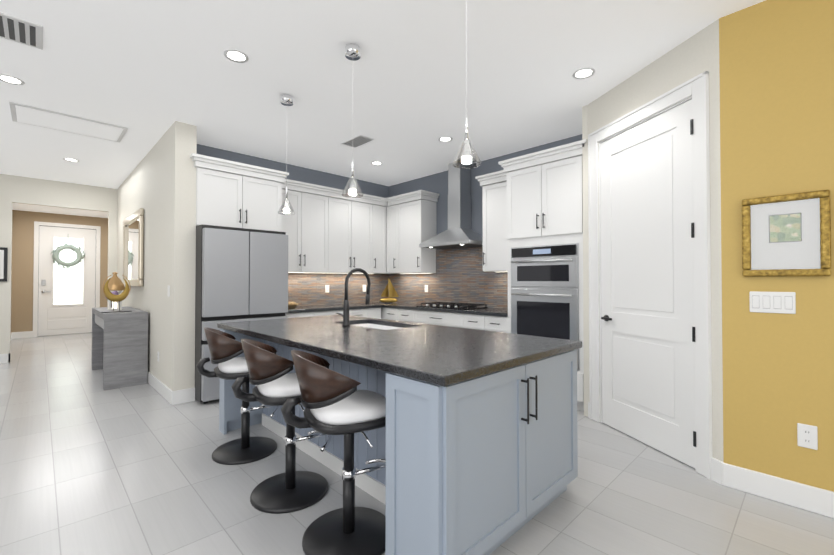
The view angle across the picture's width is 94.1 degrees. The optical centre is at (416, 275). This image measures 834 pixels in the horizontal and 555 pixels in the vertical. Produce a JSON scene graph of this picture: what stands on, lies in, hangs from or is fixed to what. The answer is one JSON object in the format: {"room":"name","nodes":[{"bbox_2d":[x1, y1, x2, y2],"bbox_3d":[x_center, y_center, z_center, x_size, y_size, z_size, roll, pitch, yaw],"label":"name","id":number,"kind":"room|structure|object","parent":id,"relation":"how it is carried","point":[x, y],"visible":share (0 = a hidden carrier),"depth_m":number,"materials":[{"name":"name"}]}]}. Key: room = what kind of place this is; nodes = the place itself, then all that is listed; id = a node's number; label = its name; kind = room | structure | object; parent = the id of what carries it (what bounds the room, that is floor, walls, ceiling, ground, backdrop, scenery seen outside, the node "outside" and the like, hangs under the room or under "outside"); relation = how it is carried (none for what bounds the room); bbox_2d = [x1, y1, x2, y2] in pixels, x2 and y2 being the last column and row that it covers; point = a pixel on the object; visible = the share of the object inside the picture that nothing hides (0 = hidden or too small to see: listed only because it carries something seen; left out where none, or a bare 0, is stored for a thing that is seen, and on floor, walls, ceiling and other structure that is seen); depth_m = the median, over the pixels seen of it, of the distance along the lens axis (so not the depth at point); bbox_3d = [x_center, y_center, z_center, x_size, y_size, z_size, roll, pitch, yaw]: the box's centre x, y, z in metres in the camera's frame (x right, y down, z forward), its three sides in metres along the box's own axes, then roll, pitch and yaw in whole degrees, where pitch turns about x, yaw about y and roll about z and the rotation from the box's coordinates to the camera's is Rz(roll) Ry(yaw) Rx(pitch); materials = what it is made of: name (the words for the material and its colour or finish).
{"room":"kitchen","nodes":[
{"label":"kitchen","id":0,"kind":"room"},
{"bbox_2d":[11,210,12,327],"bbox_3d":[-7.845,-0.100,7.362,0.100,2.950,3.600,1,-1,-44],"label":"wall","id":1,"kind":"structure","parent":0,"point":[12,210],"depth_m":8.61,"materials":[{"name":"paint"}]},
{"bbox_2d":[0,174,116,353],"bbox_3d":[-6.715,-0.119,5.880,4.150,2.950,0.100,1,-1,-44],"label":"wall","id":2,"kind":"structure","parent":0,"point":[29,191],"depth_m":6.35,"materials":[{"name":"beige paint"}]},
{"bbox_2d":[0,247,7,280],"bbox_3d":[-6.588,-0.179,5.915,0.480,0.530,0.028,1,-1,-44],"label":"framed picture","id":3,"kind":"object","parent":2,"relation":"attached to","point":[3,261],"visible":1,"depth_m":6.04,"materials":[{"name":"black metal"}]},
{"bbox_2d":[0,353,9,362],"bbox_3d":[-7.287,1.277,5.244,2.470,0.140,0.046,1,-1,-44],"label":"baseboard","id":4,"kind":"structure","parent":2,"relation":"attached to","point":[4,358],"depth_m":6.05,"materials":[{"name":"white wood"}]},
{"bbox_2d":[11,210,107,331],"bbox_3d":[-8.381,-0.075,9.282,1.770,2.950,0.100,1,-1,-44],"label":"wall","id":5,"kind":"structure","parent":0,"point":[22,268],"depth_m":8.79,"materials":[{"name":"brown paint"}]},
{"bbox_2d":[12,331,32,338],"bbox_3d":[-8.859,1.323,8.717,0.325,0.140,0.016,1,-1,-44],"label":"baseboard","id":6,"kind":"structure","parent":5,"relation":"attached to","point":[25,334],"depth_m":8.71,"materials":[{"name":"white wood"}]},
{"bbox_2d":[38,226,95,335],"bbox_3d":[-8.338,0.121,9.286,1.022,2.540,0.090,1,-1,-44],"label":"front door","id":7,"kind":"structure","parent":5,"relation":"in","point":[66,301],"depth_m":9.26,"materials":[{"name":"white wood"}]},
{"bbox_2d":[52,243,84,268],"bbox_3d":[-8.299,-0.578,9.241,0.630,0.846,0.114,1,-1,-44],"label":"wreath","id":8,"kind":"object","parent":7,"relation":"attached to","point":[56,253],"visible":1,"depth_m":9.21,"materials":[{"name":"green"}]},
{"bbox_2d":[33,221,100,336],"bbox_3d":[-8.318,0.080,9.258,1.180,2.640,0.020,1,-1,-44],"label":"door frame","id":9,"kind":"structure","parent":5,"relation":"attached to","point":[35,275],"depth_m":8.90,"materials":[{"name":"white wood"}]},
{"bbox_2d":[12,203,107,217],"bbox_3d":[-7.129,-1.521,8.008,1.800,0.090,3.500,1,-1,-44],"label":"ceiling soffit","id":10,"kind":"structure","parent":0,"point":[48,209],"depth_m":8.72,"materials":[{"name":"beige paint"}]},
{"bbox_2d":[116,121,196,390],"bbox_3d":[-3.915,-0.123,5.606,0.200,2.950,4.200,1,-1,-44],"label":"wall","id":11,"kind":"structure","parent":0,"point":[158,184],"depth_m":4.23,"materials":[{"name":"beige paint"}]},
{"bbox_2d":[123,208,143,286],"bbox_3d":[-4.165,-0.372,5.686,0.050,1.050,1.440,1,-1,-44],"label":"wall mirror","id":12,"kind":"object","parent":11,"relation":"attached to","point":[133,248],"visible":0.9,"depth_m":5.58,"materials":[{"name":"silver glass"}]},
{"bbox_2d":[148,371,174,404],"bbox_3d":[-3.995,1.281,5.498,0.040,0.140,4.216,1,-1,-44],"label":"baseboard","id":13,"kind":"structure","parent":11,"relation":"attached to","point":[170,396],"depth_m":4.31,"materials":[{"name":"white wood"}]},
{"bbox_2d":[196,144,388,197],"bbox_3d":[-1.682,-0.121,5.756,3.210,2.950,0.100,1,-1,-44],"label":"wall","id":14,"kind":"structure","parent":0,"point":[307,175],"depth_m":5.69,"materials":[{"name":"grey paint"}]},
{"bbox_2d":[190,153,288,231],"bbox_3d":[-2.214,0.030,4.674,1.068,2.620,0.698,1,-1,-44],"label":"upper cabinet","id":15,"kind":"object","parent":14,"relation":"attached to","point":[236,194],"visible":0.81,"depth_m":4.44,"materials":[{"name":"white wood"}]},
{"bbox_2d":[281,183,332,272],"bbox_3d":[-1.677,-0.630,5.458,0.895,1.160,0.336,1,-1,-44],"label":"upper cabinet","id":16,"kind":"object","parent":14,"relation":"attached to","point":[328,229],"depth_m":5.40,"materials":[{"name":"white wood"}]},
{"bbox_2d":[288,273,387,305],"bbox_3d":[-1.313,0.201,6.023,2.220,0.482,0.018,1,-1,-44],"label":"backsplash","id":17,"kind":"structure","parent":14,"relation":"attached to","point":[304,289],"depth_m":6.00,"materials":[{"name":"tile"}]},
{"bbox_2d":[325,285,328,292],"bbox_3d":[-1.374,0.199,5.944,0.070,0.115,0.008,1,-1,-44],"label":"outlet","id":18,"kind":"object","parent":17,"relation":"attached to","point":[326,286],"depth_m":5.94,"materials":[{"name":"white plastic"}]},
{"bbox_2d":[333,191,376,273],"bbox_3d":[-1.111,-0.623,6.009,0.915,1.160,0.336,1,-1,-44],"label":"upper cabinet","id":19,"kind":"object","parent":14,"relation":"attached to","point":[354,219],"depth_m":5.93,"materials":[{"name":"white wood"}]},
{"bbox_2d":[377,199,387,273],"bbox_3d":[-0.746,-0.618,6.364,0.336,1.160,0.336,1,-1,-44],"label":"upper cabinet","id":20,"kind":"object","parent":14,"relation":"attached to","point":[381,207],"depth_m":6.31,"materials":[{"name":"white wood"}]},
{"bbox_2d":[0,0,765,188],"bbox_3d":[-3.001,-1.650,4.701,7.800,0.080,17.600,1,-1,-44],"label":"ceiling","id":21,"kind":"structure","parent":0,"point":[147,73],"depth_m":3.14,"materials":[{"name":"white paint"}]},
{"bbox_2d":[0,74,24,84],"bbox_3d":[-3.374,-1.626,3.221,0.168,0.006,0.168,-1,-1,37],"label":"recessed light","id":22,"kind":"object","parent":21,"relation":"in","point":[5,78],"depth_m":3.23,"materials":[{"name":"white"}]},
{"bbox_2d":[0,12,42,49],"bbox_3d":[-2.765,-1.632,2.481,0.540,0.013,0.350,1,-1,-44],"label":"ceiling vent","id":23,"kind":"object","parent":21,"relation":"in","point":[19,30],"visible":0.98,"depth_m":2.58,"materials":[{"name":"white metal"}]},
{"bbox_2d":[9,101,127,142],"bbox_3d":[-3.680,-1.609,4.137,0.900,0.015,0.600,1,-1,-44],"label":"ceiling panel","id":24,"kind":"object","parent":21,"relation":"attached to","point":[33,116],"visible":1,"depth_m":4.08,"materials":[{"name":"white"}]},
{"bbox_2d":[63,158,78,161],"bbox_3d":[-4.767,-1.598,5.354,0.168,0.006,0.168,-1,-1,37],"label":"recessed light","id":25,"kind":"object","parent":21,"relation":"in","point":[67,159],"depth_m":5.34,"materials":[{"name":"white"}]},
{"bbox_2d":[224,49,248,62],"bbox_3d":[-1.342,-1.631,2.883,0.168,0.006,0.168,-1,-1,37],"label":"recessed light","id":26,"kind":"object","parent":21,"relation":"in","point":[234,55],"depth_m":2.88,"materials":[{"name":"white"}]},
{"bbox_2d":[278,94,294,214],"bbox_3d":[-1.178,-1.093,3.510,0.152,1.064,0.152,1,-1,-44],"label":"pendant light","id":27,"kind":"object","parent":21,"relation":"hanging from","point":[286,99],"visible":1,"depth_m":3.50,"materials":[{"name":"clear glass"}]},
{"bbox_2d":[342,43,362,197],"bbox_3d":[-0.459,-1.102,2.772,0.152,1.064,0.152,1,-1,-44],"label":"pendant light","id":28,"kind":"object","parent":21,"relation":"hanging from","point":[352,51],"visible":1,"depth_m":2.76,"materials":[{"name":"clear glass"}]},
{"bbox_2d":[341,135,373,147],"bbox_3d":[-0.710,-1.604,4.642,0.200,0.011,0.400,1,-1,-44],"label":"ceiling vent","id":29,"kind":"object","parent":21,"relation":"in","point":[359,140],"visible":0.98,"depth_m":4.62,"materials":[{"name":"white metal"}]},
{"bbox_2d":[371,161,382,164],"bbox_3d":[-0.571,-1.596,5.503,0.168,0.006,0.168,-1,-1,37],"label":"recessed light","id":30,"kind":"object","parent":21,"relation":"in","point":[374,162],"depth_m":5.51,"materials":[{"name":"white"}]},
{"bbox_2d":[438,136,452,141],"bbox_3d":[0.336,-1.608,4.572,0.168,0.006,0.168,-1,-1,37],"label":"recessed light","id":31,"kind":"object","parent":21,"relation":"in","point":[443,139],"depth_m":4.58,"materials":[{"name":"white"}]},
{"bbox_2d":[452,0,480,168],"bbox_3d":[0.260,-1.112,2.034,0.152,1.064,0.152,1,-1,-44],"label":"pendant light","id":32,"kind":"object","parent":21,"relation":"hanging from","point":[460,161],"visible":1,"depth_m":2.03,"materials":[{"name":"clear glass"}]},
{"bbox_2d":[573,67,594,78],"bbox_3d":[1.342,-1.628,3.123,0.168,0.006,0.168,-1,-1,37],"label":"recessed light","id":33,"kind":"object","parent":21,"relation":"in","point":[583,73],"depth_m":3.12,"materials":[{"name":"white"}]},
{"bbox_2d":[0,332,833,554],"bbox_3d":[-3.001,1.370,4.662,7.800,0.060,17.600,1,-1,-44],"label":"floor","id":34,"kind":"structure","parent":0,"point":[89,465],"depth_m":2.35,"materials":[{"name":"tile"}]},
{"bbox_2d":[91,306,147,389],"bbox_3d":[-4.030,0.902,5.229,0.428,0.890,1.500,1,-1,-44],"label":"console table","id":35,"kind":"object","parent":34,"relation":"on","point":[120,349],"visible":0.94,"depth_m":4.72,"materials":[{"name":"grey wood"}]},
{"bbox_2d":[107,272,124,309],"bbox_3d":[-4.075,0.202,5.236,0.240,0.509,0.240,1,-1,-44],"label":"decorative vase","id":36,"kind":"object","parent":35,"relation":"on","point":[115,282],"visible":0.81,"depth_m":5.20,"materials":[{"name":"gold ceramic"}]},
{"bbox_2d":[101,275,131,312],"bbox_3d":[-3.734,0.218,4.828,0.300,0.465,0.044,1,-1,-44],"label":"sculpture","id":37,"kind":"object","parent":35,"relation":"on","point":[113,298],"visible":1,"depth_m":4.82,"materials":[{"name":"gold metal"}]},
{"bbox_2d":[196,328,279,464],"bbox_3d":[-1.324,0.847,2.905,0.572,0.940,0.577,1,-1,-44],"label":"bar stool","id":38,"kind":"object","parent":34,"relation":"on","point":[225,348],"visible":0.75,"depth_m":2.79,"materials":[{"name":"black metal"}]},
{"bbox_2d":[195,225,287,403],"bbox_3d":[-2.148,0.406,4.587,0.916,1.865,0.855,1,-1,-44],"label":"refrigerator","id":39,"kind":"object","parent":34,"relation":"on","point":[241,274],"visible":0.69,"depth_m":4.17,"materials":[{"name":"silver metal"}]},
{"bbox_2d":[231,339,331,513],"bbox_3d":[-0.802,0.839,2.342,0.568,0.940,0.572,1,-1,-44],"label":"bar stool","id":40,"kind":"object","parent":34,"relation":"on","point":[290,489],"visible":0.73,"depth_m":2.23,"materials":[{"name":"black metal"}]},
{"bbox_2d":[285,312,320,317],"bbox_3d":[-1.713,0.910,5.207,0.520,0.872,0.616,1,-1,-44],"label":"base cabinet","id":41,"kind":"object","parent":34,"relation":"on","point":[302,314],"depth_m":5.02,"materials":[{"name":"white wood"}]},
{"bbox_2d":[287,303,382,312],"bbox_3d":[-1.319,0.457,5.574,1.590,0.040,0.648,1,-1,-44],"label":"countertop","id":42,"kind":"structure","parent":41,"relation":"on","point":[311,308],"depth_m":5.52,"materials":[{"name":"stone"}]},
{"bbox_2d":[288,302,297,307],"bbox_3d":[-1.693,0.388,5.167,0.230,0.084,0.230,1,-1,-44],"label":"bowl","id":43,"kind":"object","parent":42,"relation":"on","point":[292,304],"visible":0.73,"depth_m":5.10,"materials":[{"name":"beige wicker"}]},
{"bbox_2d":[317,310,342,315],"bbox_3d":[-1.404,0.914,5.508,0.575,0.872,0.616,1,-1,-44],"label":"base cabinet","id":44,"kind":"object","parent":34,"relation":"on","point":[323,313],"depth_m":5.31,"materials":[{"name":"white wood"}]},
{"bbox_2d":[281,350,385,554],"bbox_3d":[-0.378,0.834,1.937,0.563,0.940,0.566,1,-1,-44],"label":"bar stool","id":45,"kind":"object","parent":34,"relation":"on","point":[332,402],"visible":0.92,"depth_m":1.83,"materials":[{"name":"black metal"}]},
{"bbox_2d":[349,308,372,317],"bbox_3d":[-1.096,0.918,5.808,0.515,0.872,0.616,1,-1,-44],"label":"base cabinet","id":46,"kind":"object","parent":34,"relation":"on","point":[372,312],"depth_m":5.68,"materials":[{"name":"white wood"}]},
{"bbox_2d":[373,308,380,318],"bbox_3d":[-0.851,0.921,6.046,0.277,0.872,0.616,1,-1,-44],"label":"base cabinet","id":47,"kind":"object","parent":34,"relation":"on","point":[376,311],"depth_m":5.89,"materials":[{"name":"white wood"}]},
{"bbox_2d":[381,307,388,319],"bbox_3d":[-0.469,0.925,6.351,0.616,0.872,0.713,1,-1,-44],"label":"base cabinet","id":48,"kind":"object","parent":34,"relation":"on","point":[384,311],"depth_m":5.97,"materials":[{"name":"white wood"}]},
{"bbox_2d":[371,302,507,316],"bbox_3d":[0.256,0.457,5.591,0.646,0.040,2.822,1,-1,-44],"label":"countertop","id":49,"kind":"structure","parent":48,"relation":"on","point":[502,312],"depth_m":5.06,"materials":[{"name":"stone"}]},
{"bbox_2d":[380,279,398,302],"bbox_3d":[-0.455,0.245,6.312,0.231,0.400,0.231,1,-1,-44],"label":"figurine","id":50,"kind":"object","parent":49,"relation":"on","point":[389,292],"visible":1,"depth_m":6.31,"materials":[{"name":"gold metal"}]},
{"bbox_2d":[417,302,487,309],"bbox_3d":[0.467,0.409,5.371,0.480,0.047,0.910,1,-1,-44],"label":"cooktop","id":51,"kind":"object","parent":49,"relation":"in","point":[462,306],"visible":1,"depth_m":5.23,"materials":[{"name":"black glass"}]},
{"bbox_2d":[389,308,400,320],"bbox_3d":[-0.134,0.921,6.007,0.616,0.872,0.356,1,-1,-44],"label":"base cabinet","id":52,"kind":"object","parent":34,"relation":"on","point":[394,313],"depth_m":5.78,"materials":[{"name":"white wood"}]},
{"bbox_2d":[218,323,581,554],"bbox_3d":[-0.355,0.879,2.819,1.210,0.874,2.620,1,-1,-44],"label":"kitchen island","id":53,"kind":"object","parent":34,"relation":"on","point":[473,441],"depth_m":1.75,"materials":[{"name":"wood"}]},
{"bbox_2d":[217,315,581,382],"bbox_3d":[-0.362,0.420,2.846,1.250,0.040,2.620,1,-1,-44],"label":"island countertop","id":54,"kind":"structure","parent":53,"relation":"on","point":[440,354],"depth_m":2.22,"materials":[{"name":"grey stone"}]},
{"bbox_2d":[336,268,370,325],"bbox_3d":[-0.516,0.171,3.221,0.292,0.468,0.114,1,-1,-44],"label":"faucet","id":55,"kind":"object","parent":54,"relation":"on","point":[345,315],"visible":1,"depth_m":3.13,"materials":[{"name":"black metal"}]},
{"bbox_2d":[401,309,412,321],"bbox_3d":[0.039,0.919,5.829,0.616,0.872,0.373,1,-1,-44],"label":"base cabinet","id":56,"kind":"object","parent":34,"relation":"on","point":[406,314],"depth_m":5.59,"materials":[{"name":"white wood"}]},
{"bbox_2d":[413,310,468,328],"bbox_3d":[0.487,0.913,5.370,0.616,0.872,1.026,1,-1,-44],"label":"base cabinet","id":57,"kind":"object","parent":34,"relation":"on","point":[460,320],"depth_m":5.10,"materials":[{"name":"white wood"}]},
{"bbox_2d":[469,314,488,330],"bbox_3d":[0.934,0.906,4.911,0.616,0.872,0.372,1,-1,-44],"label":"base cabinet","id":58,"kind":"object","parent":34,"relation":"on","point":[484,322],"depth_m":4.67,"materials":[{"name":"white wood"}]},
{"bbox_2d":[489,316,507,332],"bbox_3d":[1.117,0.904,4.722,0.616,0.872,0.384,1,-1,-44],"label":"base cabinet","id":59,"kind":"object","parent":34,"relation":"on","point":[496,323],"depth_m":4.47,"materials":[{"name":"white wood"}]},
{"bbox_2d":[498,139,586,410],"bbox_3d":[1.514,0.024,4.253,0.718,2.620,0.974,1,-1,-44],"label":"tall cabinet","id":60,"kind":"object","parent":34,"relation":"on","point":[544,197],"visible":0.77,"depth_m":4.00,"materials":[{"name":"white wood"}]},
{"bbox_2d":[511,243,578,370],"bbox_3d":[1.285,0.304,4.026,0.082,1.245,0.760,1,-1,-44],"label":"wall oven","id":61,"kind":"object","parent":60,"relation":"in","point":[544,290],"visible":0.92,"depth_m":4.00,"materials":[{"name":"silver metal"}]},
{"bbox_2d":[389,105,588,416],"bbox_3d":[0.579,-0.127,5.306,0.800,2.950,3.900,1,-1,-44],"label":"wall","id":62,"kind":"structure","parent":0,"point":[436,183],"depth_m":5.28,"materials":[{"name":"grey paint"}]},
{"bbox_2d":[387,198,397,273],"bbox_3d":[-0.269,-0.618,6.366,0.336,1.160,0.318,1,-1,-44],"label":"upper cabinet","id":63,"kind":"object","parent":62,"relation":"attached to","point":[392,209],"depth_m":6.26,"materials":[{"name":"white wood"}]},
{"bbox_2d":[398,194,437,273],"bbox_3d":[-0.028,-0.621,6.119,0.336,1.160,0.602,1,-1,-44],"label":"upper cabinet","id":64,"kind":"object","parent":62,"relation":"attached to","point":[411,222],"depth_m":5.93,"materials":[{"name":"white wood"}]},
{"bbox_2d":[388,246,507,308],"bbox_3d":[0.481,-0.003,5.816,0.018,0.884,2.822,1,-1,-44],"label":"backsplash","id":65,"kind":"structure","parent":62,"relation":"attached to","point":[460,275],"depth_m":5.69,"materials":[{"name":"tile"}]},
{"bbox_2d":[419,163,482,248],"bbox_3d":[0.515,-1.001,5.437,0.476,1.194,0.910,1,-1,-44],"label":"range hood","id":66,"kind":"object","parent":62,"relation":"attached to","point":[459,233],"visible":0.83,"depth_m":5.42,"materials":[{"name":"silver metal"}]},
{"bbox_2d":[482,174,507,271],"bbox_3d":[1.156,-0.637,4.904,0.336,1.160,0.560,1,-1,-44],"label":"upper cabinet","id":67,"kind":"object","parent":62,"relation":"attached to","point":[494,190],"depth_m":4.86,"materials":[{"name":"white wood"}]},
{"bbox_2d":[587,19,722,461],"bbox_3d":[1.819,-0.156,3.072,0.100,2.950,1.250,0,-1,-14],"label":"wall","id":68,"kind":"structure","parent":0,"point":[693,56],"depth_m":2.54,"materials":[{"name":"beige paint"}]},
{"bbox_2d":[600,99,694,467],"bbox_3d":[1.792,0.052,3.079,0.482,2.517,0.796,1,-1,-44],"label":"pantry door","id":69,"kind":"structure","parent":68,"relation":"in","point":[647,305],"depth_m":2.99,"materials":[{"name":"white wood"}]},
{"bbox_2d":[588,71,723,484],"bbox_3d":[1.807,-0.005,3.067,0.126,2.647,1.250,0,-1,-14],"label":"door frame","id":70,"kind":"structure","parent":68,"relation":"attached to","point":[695,89],"depth_m":2.60,"materials":[{"name":"white wood"}]},
{"bbox_2d":[690,119,695,446],"bbox_3d":[1.860,0.043,2.613,0.008,2.200,0.016,0,-1,-14],"label":"door hinges","id":71,"kind":"structure","parent":70,"relation":"attached to","point":[693,328],"depth_m":2.61,"materials":[{"name":"black metal"}]},
{"bbox_2d":[719,0,833,491],"bbox_3d":[3.274,-0.182,1.139,0.100,2.950,3.769,1,-1,-44],"label":"wall","id":72,"kind":"structure","parent":0,"point":[776,65],"depth_m":2.27,"materials":[{"name":"yellow paint"}]},
{"bbox_2d":[749,291,795,313],"bbox_3d":[2.082,0.156,2.278,0.010,0.125,0.200,1,-1,-44],"label":"light switch","id":73,"kind":"object","parent":72,"relation":"attached to","point":[774,302],"visible":1,"depth_m":2.27,"materials":[{"name":"white plastic"}]},
{"bbox_2d":[722,463,833,517],"bbox_3d":[3.231,1.223,1.082,0.016,0.140,3.774,1,-1,-44],"label":"baseboard","id":74,"kind":"structure","parent":72,"relation":"attached to","point":[820,501],"depth_m":2.24,"materials":[{"name":"white wood"}]},
{"bbox_2d":[742,190,830,276],"bbox_3d":[2.113,-0.232,2.236,0.032,0.470,0.370,1,-1,-44],"label":"picture frame","id":75,"kind":"object","parent":72,"relation":"attached to","point":[787,235],"visible":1,"depth_m":2.22,"materials":[{"name":"gold"}]},
{"bbox_2d":[797,423,817,449],"bbox_3d":[2.180,0.897,2.168,0.010,0.130,0.080,1,-1,-44],"label":"electrical outlet","id":76,"kind":"object","parent":72,"relation":"attached to","point":[807,436],"visible":1,"depth_m":2.17,"materials":[{"name":"white plastic"}]}
]}

